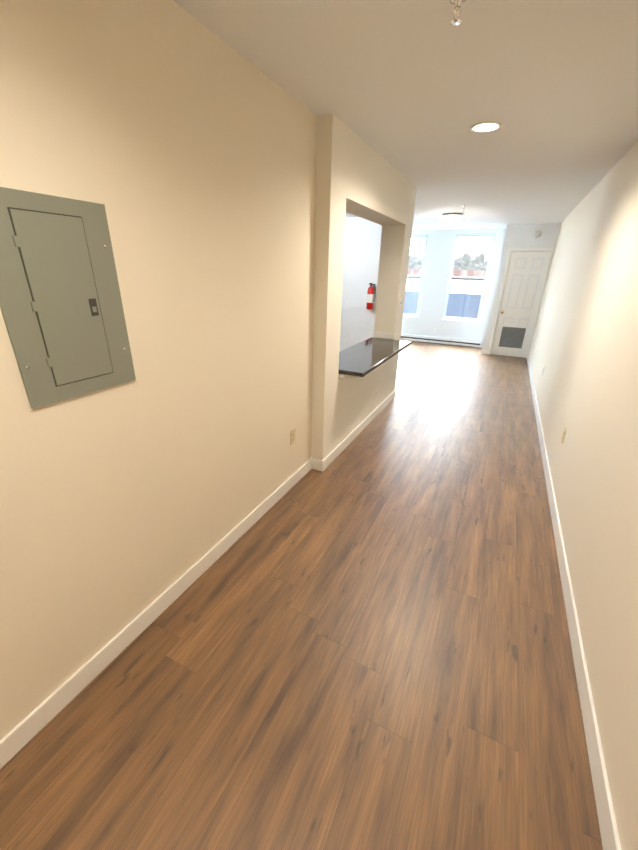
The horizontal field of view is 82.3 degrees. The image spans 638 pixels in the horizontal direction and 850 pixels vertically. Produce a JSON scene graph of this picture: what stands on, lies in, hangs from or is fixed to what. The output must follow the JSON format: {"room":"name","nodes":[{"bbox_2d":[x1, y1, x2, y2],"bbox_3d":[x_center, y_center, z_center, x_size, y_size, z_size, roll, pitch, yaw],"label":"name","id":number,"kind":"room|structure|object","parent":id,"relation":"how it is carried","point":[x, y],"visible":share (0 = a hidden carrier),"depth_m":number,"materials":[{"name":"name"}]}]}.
{"room":"apartment hallway","nodes":[
{"label":"apartment hallway","id":0,"kind":"room"},
{"bbox_2d":[0,0,316,739],"bbox_3d":[-1.113,-0.006,0.911,0.160,2.500,4.530,12,25,23],"label":"wall","id":1,"kind":"structure","parent":0,"point":[176,140],"depth_m":1.48,"materials":[{"name":"beige paint"}]},
{"bbox_2d":[0,187,135,407],"bbox_3d":[-0.809,-0.395,1.184,0.019,0.605,0.377,12,25,23],"label":"breaker panel","id":2,"kind":"object","parent":1,"relation":"attached to","point":[61,308],"visible":1,"depth_m":1.15,"materials":[{"name":"grey metal"}]},
{"bbox_2d":[0,458,319,768],"bbox_3d":[-1.051,1.114,1.342,0.040,0.105,4.530,12,25,23],"label":"baseboard","id":3,"kind":"structure","parent":1,"relation":"attached to","point":[36,720],"depth_m":1.67,"materials":[{"name":"white wood"}]},
{"bbox_2d":[290,429,295,444],"bbox_3d":[-0.199,0.090,2.808,0.009,0.115,0.070,12,25,23],"label":"outlet","id":4,"kind":"object","parent":1,"relation":"attached to","point":[292,436],"visible":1,"depth_m":2.80,"materials":[{"name":"beige plastic"}]},
{"bbox_2d":[0,339,602,849],"bbox_3d":[-0.338,-0.192,4.703,6.224,0.100,12.230,12,25,23],"label":"floor","id":5,"kind":"structure","parent":0,"point":[362,641],"depth_m":1.57,"materials":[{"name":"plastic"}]},
{"bbox_2d":[400,334,481,347],"bbox_3d":[2.666,-2.151,9.141,2.598,0.155,0.073,12,25,23],"label":"heater","id":6,"kind":"object","parent":5,"relation":"on","point":[461,342],"visible":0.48,"depth_m":8.96,"materials":[{"name":"white metal"}]},
{"bbox_2d":[340,217,381,349],"bbox_3d":[-0.098,-2.762,7.425,2.900,2.500,0.120,12,25,23],"label":"wall","id":7,"kind":"structure","parent":0,"point":[362,241],"depth_m":6.89,"materials":[{"name":"white paint"}]},
{"bbox_2d":[366,283,375,308],"bbox_3d":[0.971,-2.405,6.826,0.154,0.462,0.174,12,25,23],"label":"fire extinguisher","id":8,"kind":"object","parent":7,"relation":"attached to","point":[370,295],"visible":1,"depth_m":6.80,"materials":[{"name":"red metal"}]},
{"bbox_2d":[311,114,416,460],"bbox_3d":[0.449,-1.172,3.734,0.270,2.500,2.330,12,25,23],"label":"wall","id":9,"kind":"structure","parent":0,"point":[357,175],"depth_m":3.01,"materials":[{"name":"white paint"}]},
{"bbox_2d":[320,390,395,471],"bbox_3d":[0.547,-0.044,4.148,0.017,0.105,2.356,12,25,23],"label":"baseboard","id":10,"kind":"structure","parent":9,"relation":"attached to","point":[333,455],"depth_m":3.77,"materials":[{"name":"white wood"}]},
{"bbox_2d":[338,337,410,376],"bbox_3d":[0.512,-0.752,3.827,0.510,0.035,1.708,12,25,23],"label":"countertop","id":11,"kind":"structure","parent":9,"relation":"attached to","point":[364,358],"depth_m":3.67,"materials":[{"name":"black stone"}]},
{"bbox_2d":[373,332,393,338],"bbox_3d":[0.806,-1.115,4.566,0.270,0.063,0.014,12,25,23],"label":"trim strip","id":12,"kind":"object","parent":9,"relation":"attached to","point":[383,335],"visible":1,"depth_m":4.56,"materials":[{"name":"white wood"}]},
{"bbox_2d":[173,0,637,229],"bbox_3d":[-0.278,-2.582,3.682,6.224,0.100,12.230,12,25,23],"label":"ceiling","id":13,"kind":"structure","parent":0,"point":[412,91],"depth_m":1.84,"materials":[{"name":"white paint"}]},
{"bbox_2d":[442,213,462,225],"bbox_3d":[2.180,-3.360,5.990,0.330,0.170,0.330,12,25,23],"label":"drum ceiling light","id":14,"kind":"object","parent":13,"relation":"attached to","point":[450,219],"visible":1,"depth_m":5.88,"materials":[{"name":"white glass"}]},
{"bbox_2d":[449,0,465,24],"bbox_3d":[0.480,-1.444,1.271,0.064,0.064,0.064,12,25,23],"label":"sprinkler","id":15,"kind":"object","parent":13,"relation":"attached to","point":[456,21],"visible":1,"depth_m":1.27,"materials":[{"name":"silver metal"}]},
{"bbox_2d":[470,121,502,132],"bbox_3d":[1.081,-1.928,2.367,0.196,0.008,0.196,12,25,23],"label":"recessed light","id":16,"kind":"object","parent":13,"relation":"in","point":[485,126],"visible":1,"depth_m":2.35,"materials":[{"name":"white plastic"}]},
{"bbox_2d":[401,229,511,348],"bbox_3d":[3.289,-3.183,8.608,3.774,2.500,0.300,12,25,23],"label":"wall","id":17,"kind":"structure","parent":0,"point":[428,320],"depth_m":8.59,"materials":[{"name":"white paint"}]},
{"bbox_2d":[403,234,427,317],"bbox_3d":[2.123,-3.616,8.942,0.850,1.860,0.118,12,25,23],"label":"window","id":18,"kind":"structure","parent":17,"relation":"in","point":[425,236],"depth_m":8.79,"materials":[{"name":"white plastic"}]},
{"bbox_2d":[442,233,495,322],"bbox_3d":[3.406,-3.341,8.373,0.850,1.860,0.118,12,25,23],"label":"window","id":19,"kind":"structure","parent":17,"relation":"in","point":[485,278],"depth_m":8.34,"materials":[{"name":"white plastic"}]},
{"bbox_2d":[483,223,560,353],"bbox_3d":[4.168,-2.759,7.665,0.884,2.500,0.780,12,25,23],"label":"wall","id":20,"kind":"structure","parent":0,"point":[519,235],"depth_m":7.02,"materials":[{"name":"white paint"}]},
{"bbox_2d":[491,252,551,357],"bbox_3d":[4.061,-2.402,7.413,0.690,2.022,0.106,12,25,23],"label":"door","id":21,"kind":"structure","parent":20,"relation":"in","point":[524,284],"depth_m":7.40,"materials":[{"name":"white wood"}]},
{"bbox_2d":[488,248,554,358],"bbox_3d":[4.064,-2.440,7.441,0.768,2.085,0.122,12,25,23],"label":"door frame","id":22,"kind":"structure","parent":20,"relation":"attached to","point":[506,271],"depth_m":7.27,"materials":[{"name":"white wood"}]},
{"bbox_2d":[534,230,541,237],"bbox_3d":[4.107,-3.594,6.859,0.130,0.130,0.037,12,25,23],"label":"smoke detector","id":23,"kind":"object","parent":20,"relation":"attached to","point":[537,233],"visible":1,"depth_m":6.85,"materials":[{"name":"white plastic"}]},
{"bbox_2d":[528,141,637,849],"bbox_3d":[2.305,-0.827,3.034,0.200,2.500,12.230,12,25,23],"label":"wall","id":24,"kind":"structure","parent":0,"point":[583,349],"depth_m":2.07,"materials":[{"name":"beige paint"}]},
{"bbox_2d":[561,427,566,442],"bbox_3d":[1.921,0.081,2.872,0.009,0.115,0.070,12,25,23],"label":"electrical outlet","id":25,"kind":"object","parent":24,"relation":"attached to","point":[563,434],"visible":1,"depth_m":2.86,"materials":[{"name":"beige plastic"}]},
{"bbox_2d":[527,354,620,849],"bbox_3d":[1.988,0.404,3.182,0.013,0.105,10.750,12,25,23],"label":"baseboard","id":26,"kind":"structure","parent":24,"relation":"attached to","point":[604,804],"depth_m":1.51,"materials":[{"name":"white wood"}]},
{"label":"outside","id":27,"kind":"structure","parent":0,"visible":0},
{"bbox_2d":[403,237,491,318],"bbox_3d":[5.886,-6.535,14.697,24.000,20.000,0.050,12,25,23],"label":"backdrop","id":28,"kind":"structure","parent":27,"point":[484,250],"depth_m":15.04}
]}

